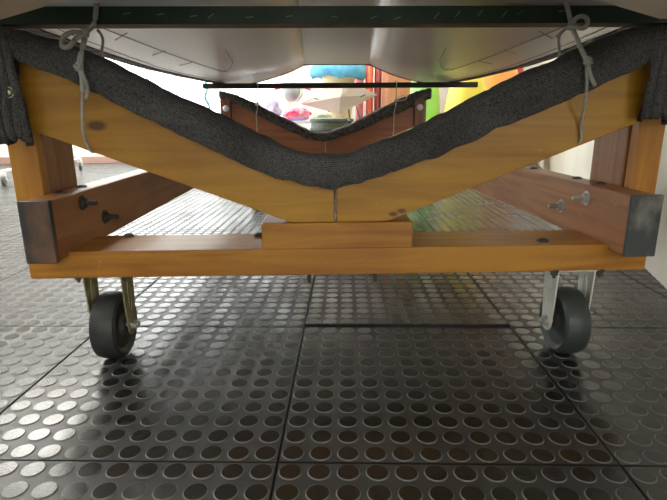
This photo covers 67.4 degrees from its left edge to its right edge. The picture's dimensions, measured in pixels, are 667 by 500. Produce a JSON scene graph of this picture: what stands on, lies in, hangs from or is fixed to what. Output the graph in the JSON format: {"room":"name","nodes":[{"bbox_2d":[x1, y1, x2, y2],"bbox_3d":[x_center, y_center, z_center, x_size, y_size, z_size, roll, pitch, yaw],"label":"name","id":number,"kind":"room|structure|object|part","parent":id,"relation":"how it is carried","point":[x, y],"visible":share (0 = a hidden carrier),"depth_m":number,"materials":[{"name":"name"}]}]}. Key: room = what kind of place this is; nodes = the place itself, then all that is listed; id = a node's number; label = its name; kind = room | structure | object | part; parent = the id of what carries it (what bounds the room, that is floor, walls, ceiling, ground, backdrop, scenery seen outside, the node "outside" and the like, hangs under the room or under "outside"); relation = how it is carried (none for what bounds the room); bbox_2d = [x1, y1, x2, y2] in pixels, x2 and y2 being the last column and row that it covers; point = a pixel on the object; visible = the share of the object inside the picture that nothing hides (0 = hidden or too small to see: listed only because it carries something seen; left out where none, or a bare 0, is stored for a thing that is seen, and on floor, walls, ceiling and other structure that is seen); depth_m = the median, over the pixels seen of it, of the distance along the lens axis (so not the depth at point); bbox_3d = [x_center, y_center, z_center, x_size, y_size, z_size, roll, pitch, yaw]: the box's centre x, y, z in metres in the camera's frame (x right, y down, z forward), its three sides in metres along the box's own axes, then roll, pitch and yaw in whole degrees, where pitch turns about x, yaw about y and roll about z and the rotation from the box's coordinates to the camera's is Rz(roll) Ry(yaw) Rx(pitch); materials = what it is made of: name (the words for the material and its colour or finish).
{"room":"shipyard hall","nodes":[
{"label":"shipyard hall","id":0,"kind":"room"},
{"bbox_2d":[0,63,540,156],"bbox_3d":[-0.730,-2.454,5.983,8.300,2.770,0.150,-1,15,-1],"label":"wall","id":1,"kind":"structure","parent":0,"point":[302,74],"depth_m":6.09,"materials":[{"name":"white paint"}]},
{"bbox_2d":[0,156,121,163],"bbox_3d":[-1.119,-1.141,6.223,7.197,0.076,0.025,-1,15,-1],"label":"baseboard","id":2,"kind":"structure","parent":1,"relation":"attached to","point":[94,159],"depth_m":6.17,"materials":[{"name":"beige"}]},
{"bbox_3d":[-1.878,-2.521,5.835,2.620,2.170,0.040,-1,15,-1],"label":"window","id":3,"kind":"structure","parent":1,"relation":"in","visible":0},
{"bbox_2d":[104,57,289,118],"bbox_3d":[-1.876,-2.490,5.796,2.700,2.250,0.037,-1,15,-1],"label":"curtain","id":4,"kind":"object","parent":3,"relation":"hanging from","point":[189,89],"visible":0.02,"depth_m":5.96,"materials":[{"name":"white fabric"}]},
{"bbox_2d":[0,163,666,499],"bbox_3d":[0.048,-0.003,1.972,10.101,0.018,9.702,-1,15,-1],"label":"floor","id":5,"kind":"structure","parent":0,"point":[397,386],"depth_m":0.96,"materials":[{"name":"rubber"}]},
{"bbox_2d":[0,168,11,185],"bbox_3d":[-3.045,-1.166,4.005,0.892,1.266,0.493,-1,15,-1],"label":"stand","id":6,"kind":"object","parent":5,"relation":"on","point":[3,173],"visible":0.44,"depth_m":3.95,"materials":[{"name":"white metal"}]},
{"bbox_2d":[74,69,148,169],"bbox_3d":[-2.235,-1.411,4.925,0.902,1.266,0.493,-1,15,-1],"label":"stand","id":7,"kind":"object","parent":5,"relation":"on","point":[79,160],"visible":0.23,"depth_m":5.20,"materials":[{"name":"white metal"}]},
{"bbox_2d":[293,120,355,123],"bbox_3d":[-0.391,-1.089,5.184,1.500,0.485,0.800,-1,15,-1],"label":"table","id":8,"kind":"object","parent":5,"relation":"on","point":[297,122],"visible":0.02,"depth_m":4.74,"materials":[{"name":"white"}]},
{"bbox_2d":[204,82,210,108],"bbox_3d":[-1.158,-1.410,4.678,0.119,0.434,0.041,-10,17,-32],"label":"streamer","id":9,"kind":"object","parent":8,"relation":"hanging from","point":[206,91],"visible":0.42,"depth_m":4.64,"materials":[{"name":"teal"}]},
{"bbox_2d":[259,96,281,115],"bbox_3d":[-0.638,-1.425,5.039,0.220,0.242,0.218,11,18,37],"label":"cloth bundle","id":10,"kind":"object","parent":8,"relation":"on","point":[270,103],"visible":0.57,"depth_m":4.96,"materials":[{"name":"white fabric"}]},
{"bbox_2d":[282,108,311,118],"bbox_3d":[-0.356,-1.325,4.879,0.291,0.121,0.214,-1,15,-1],"label":"cloth bundle","id":11,"kind":"object","parent":8,"relation":"on","point":[292,113],"visible":0.88,"depth_m":4.81,"materials":[{"name":"pink fabric"}]},
{"bbox_2d":[289,119,306,120],"bbox_3d":[-0.363,-1.239,4.764,0.220,0.016,0.017,-1,15,-1],"label":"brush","id":12,"kind":"object","parent":8,"relation":"on","point":[289,119],"visible":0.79,"depth_m":4.76,"materials":[{"name":"purple plastic"}]},
{"bbox_2d":[312,110,332,117],"bbox_3d":[-0.107,-1.290,4.793,0.203,0.092,0.105,-1,15,-1],"label":"cloth bundle","id":13,"kind":"object","parent":8,"relation":"on","point":[321,114],"visible":0.71,"depth_m":4.76,"materials":[{"name":"beige fabric"}]},
{"bbox_2d":[301,88,376,117],"bbox_3d":[0.045,-1.449,4.897,0.691,0.350,0.338,5,16,21],"label":"model","id":14,"kind":"object","parent":8,"relation":"on","point":[335,100],"visible":0.8,"depth_m":4.81},
{"bbox_2d":[322,75,355,117],"bbox_3d":[0.060,-1.605,5.269,0.350,0.463,0.350,-1,15,-1],"label":"drum","id":15,"kind":"object","parent":8,"relation":"on","point":[327,78],"visible":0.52,"depth_m":5.13,"materials":[{"name":"beige"}]},
{"bbox_2d":[310,65,365,80],"bbox_3d":[0.048,-1.883,5.197,0.590,0.252,0.590,-1,15,-1],"label":"cushion","id":16,"kind":"object","parent":15,"relation":"on","point":[358,72],"visible":0.52,"depth_m":4.97,"materials":[{"name":"blue fabric"}]},
{"bbox_2d":[0,25,666,357],"bbox_3d":[-0.017,-0.358,2.022,1.343,0.655,2.308,-1,15,-1],"label":"trolley","id":17,"kind":"object","parent":5,"relation":"on","point":[487,143],"visible":1,"depth_m":0.96,"materials":[{"name":"brown wood"}]},
{"bbox_2d":[8,87,13,97],"bbox_3d":[-0.558,-0.271,0.859,0.019,0.019,0.002,-1,15,-1],"label":"washer","id":18,"kind":"object","parent":17,"relation":"in","point":[10,89],"depth_m":0.86,"materials":[{"name":"silver metal"}]},
{"bbox_3d":[-0.602,-0.186,0.979,0.056,0.345,0.021,-1,15,-1],"label":"post","id":19,"kind":"part","parent":17,"relation":"part of","materials":[{"name":"orange wood"}]},
{"bbox_3d":[-0.607,-0.201,1.053,0.062,0.352,0.122,-1,15,-1],"label":"post","id":20,"kind":"part","parent":17,"relation":"part of","materials":[{"name":"brown wood"}]},
{"bbox_2d":[59,3,103,152],"bbox_3d":[-0.427,-0.308,0.908,0.062,0.265,0.137,-1,15,-1],"label":"rope","id":21,"kind":"object","parent":17,"relation":"attached to","point":[83,34],"visible":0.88,"depth_m":0.84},
{"bbox_3d":[-0.505,0.111,1.055,0.005,0.141,0.060,-1,15,-1],"label":"fork plate","id":22,"kind":"part","parent":17,"relation":"part of","materials":[{"name":"yellow metal"}]},
{"bbox_3d":[-0.571,-0.319,2.022,0.053,0.116,2.295,-1,15,-1],"label":"rail","id":23,"kind":"part","parent":17,"relation":"part of","materials":[{"name":"brown wood"}]},
{"bbox_3d":[-0.430,0.110,1.056,0.005,0.141,0.060,-1,15,-1],"label":"fork plate","id":24,"kind":"part","parent":17,"relation":"part of","materials":[{"name":"yellow metal"}]},
{"bbox_3d":[-0.285,-0.207,0.945,0.570,0.313,0.048,-1,15,-1],"label":"cradle arm","id":25,"kind":"part","parent":17,"relation":"part of"},
{"bbox_3d":[-0.574,-0.680,2.688,0.054,0.248,0.024,-1,15,-1],"label":"post","id":26,"kind":"part","parent":17,"relation":"part of","materials":[{"name":"brown wood"}]},
{"bbox_2d":[255,82,258,131],"bbox_3d":[-0.405,-0.747,2.679,0.022,0.299,0.058,-1,15,-1],"label":"rope","id":27,"kind":"object","parent":17,"relation":"attached to","point":[257,102],"visible":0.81,"depth_m":2.66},
{"bbox_3d":[-0.324,-0.672,2.735,0.548,0.313,0.048,-1,15,-1],"label":"cradle arm","id":28,"kind":"part","parent":17,"relation":"part of"},
{"bbox_2d":[0,0,666,82],"bbox_3d":[0.023,-0.717,1.430,1.466,0.452,2.926,-1,15,-1],"label":"boat","id":29,"kind":"object","parent":17,"relation":"on","point":[210,55],"visible":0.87,"depth_m":1.39,"materials":[{"name":"grey"}]},
{"bbox_2d":[0,5,666,28],"bbox_3d":[0.013,-0.416,0.893,1.720,0.028,0.043,-1,15,-1],"label":"batten","id":30,"kind":"object","parent":17,"relation":"on","point":[47,17],"visible":1,"depth_m":0.88,"materials":[{"name":"green paint"}]},
{"bbox_2d":[202,82,477,88],"bbox_3d":[0.040,-0.884,2.687,1.470,0.026,0.042,-1,15,-1],"label":"batten","id":31,"kind":"object","parent":17,"relation":"on","point":[377,84],"visible":1,"depth_m":2.67,"materials":[{"name":"black paint"}]},
{"bbox_3d":[0.229,-0.680,2.748,0.548,0.313,0.048,-1,15,-1],"label":"cradle arm","id":32,"kind":"part","parent":17,"relation":"part of"},
{"bbox_2d":[393,81,406,134],"bbox_3d":[0.358,-0.763,2.696,0.071,0.287,0.058,-1,15,-1],"label":"rope","id":33,"kind":"object","parent":17,"relation":"attached to","point":[396,98],"visible":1,"depth_m":2.67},
{"bbox_3d":[0.461,-0.694,2.713,0.048,0.248,0.024,-1,15,-1],"label":"post","id":34,"kind":"part","parent":17,"relation":"part of","materials":[{"name":"brown wood"}]},
{"bbox_3d":[0.289,-0.215,0.959,0.570,0.313,0.048,-1,15,-1],"label":"cradle arm","id":35,"kind":"part","parent":17,"relation":"part of"},
{"bbox_3d":[0.457,0.103,1.061,0.005,0.141,0.060,-1,15,-1],"label":"fork plate","id":36,"kind":"part","parent":17,"relation":"part of","materials":[{"name":"metal"}]},
{"bbox_3d":[0.545,-0.334,2.045,0.056,0.116,2.305,-1,15,-1],"label":"rail","id":37,"kind":"part","parent":17,"relation":"part of","materials":[{"name":"brown wood"}]},
{"bbox_2d":[555,2,596,143],"bbox_3d":[0.430,-0.324,0.926,0.071,0.255,0.141,-1,15,-1],"label":"rope","id":38,"kind":"object","parent":17,"relation":"attached to","point":[587,60],"visible":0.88,"depth_m":0.87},
{"bbox_3d":[0.532,0.102,1.062,0.005,0.141,0.060,-1,15,-1],"label":"fork plate","id":39,"kind":"part","parent":17,"relation":"part of","materials":[{"name":"metal"}]},
{"bbox_3d":[0.624,-0.218,1.083,0.062,0.352,0.122,-1,15,-1],"label":"post","id":40,"kind":"part","parent":17,"relation":"part of","materials":[{"name":"brown wood"}]},
{"bbox_3d":[0.629,-0.199,1.010,0.056,0.352,0.021,-1,15,-1],"label":"post","id":41,"kind":"part","parent":17,"relation":"part of","materials":[{"name":"brown wood"}]},
{"bbox_2d":[382,71,410,137],"bbox_3d":[0.735,-1.575,5.302,0.390,1.350,0.488,-1,15,-1],"label":"cabinet","id":42,"kind":"object","parent":5,"relation":"on","point":[388,94],"visible":0.06,"depth_m":5.07,"materials":[{"name":"wood"}]},
{"bbox_2d":[408,81,439,129],"bbox_3d":[0.805,-1.251,4.452,0.284,1.150,0.284,-1,15,-1],"label":"inflatable","id":43,"kind":"object","parent":5,"relation":"on","point":[433,104],"visible":0.08,"depth_m":4.33,"materials":[{"name":"plastic"}]},
{"bbox_2d":[444,77,486,111],"bbox_3d":[1.086,-1.082,4.090,0.373,1.000,0.373,-1,15,-1],"label":"inflatable","id":44,"kind":"object","parent":5,"relation":"on","point":[455,96],"visible":0.12,"depth_m":3.92,"materials":[{"name":"yellow plastic"}]},
{"bbox_2d":[485,69,517,89],"bbox_3d":[1.470,-1.298,4.613,0.502,1.150,0.502,-1,15,-1],"label":"inflatable","id":45,"kind":"object","parent":5,"relation":"on","point":[492,80],"visible":0.02,"depth_m":4.36,"materials":[{"name":"orange plastic"}]},
{"bbox_3d":[0.588,-1.676,5.731,0.709,1.332,0.400,-1,15,-1],"label":"rail","id":46,"kind":"object","parent":5,"relation":"on","visible":0},
{"bbox_2d":[355,79,362,119],"bbox_3d":[0.291,-1.882,5.671,0.093,0.924,0.257,-1,15,-1],"label":"garment","id":47,"kind":"object","parent":46,"relation":"hanging from","point":[360,106],"visible":0.22,"depth_m":5.63,"materials":[{"name":"pink fabric"}]},
{"bbox_2d":[365,65,373,114],"bbox_3d":[0.406,-1.882,5.670,0.087,0.924,0.255,-1,15,-1],"label":"garment","id":48,"kind":"object","parent":46,"relation":"hanging from","point":[369,69],"visible":0.32,"depth_m":5.60,"materials":[{"name":"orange fabric"}]},
{"bbox_2d":[374,68,381,110],"bbox_3d":[0.503,-1.884,5.673,0.077,0.924,0.261,-1,15,-1],"label":"garment","id":49,"kind":"object","parent":46,"relation":"hanging from","point":[378,73],"visible":0.34,"depth_m":5.60,"materials":[{"name":"red fabric"}]},
{"bbox_3d":[-0.010,-0.500,3.611,0.364,0.130,0.364,-1,15,-1],"label":"tub","id":50,"kind":"object","parent":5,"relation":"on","visible":0},
{"bbox_3d":[-0.011,-0.626,3.579,0.346,0.130,0.346,-1,15,-1],"label":"tub","id":51,"kind":"object","parent":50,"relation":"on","visible":0},
{"bbox_3d":[-0.012,-0.751,3.546,0.328,0.130,0.328,-1,15,-1],"label":"tub","id":52,"kind":"object","parent":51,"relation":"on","visible":0},
{"bbox_2d":[310,118,353,131],"bbox_3d":[-0.012,-0.869,3.511,0.309,0.115,0.317,-1,15,-1],"label":"tub","id":53,"kind":"object","parent":52,"relation":"on","point":[317,124],"visible":0.63,"depth_m":3.38,"materials":[{"name":"grey plastic"}]},
{"bbox_2d":[536,58,666,288],"bbox_3d":[2.870,-1.837,3.505,4.040,2.770,5.150,-1,15,-1],"label":"wall","id":54,"kind":"structure","parent":0,"point":[576,161],"depth_m":1.63,"materials":[{"name":"beige paint"}]},
{"bbox_3d":[0.082,-2.715,1.261,9.700,0.100,9.200,-1,15,-1],"label":"ceiling","id":55,"kind":"structure","parent":0,"visible":0},
{"bbox_2d":[273,81,311,102],"bbox_3d":[-0.410,-2.464,4.666,0.380,2.094,0.248,-1,15,-1],"label":"model","id":56,"kind":"object","parent":55,"relation":"hanging from","point":[291,95],"visible":0.66,"depth_m":4.83}
]}

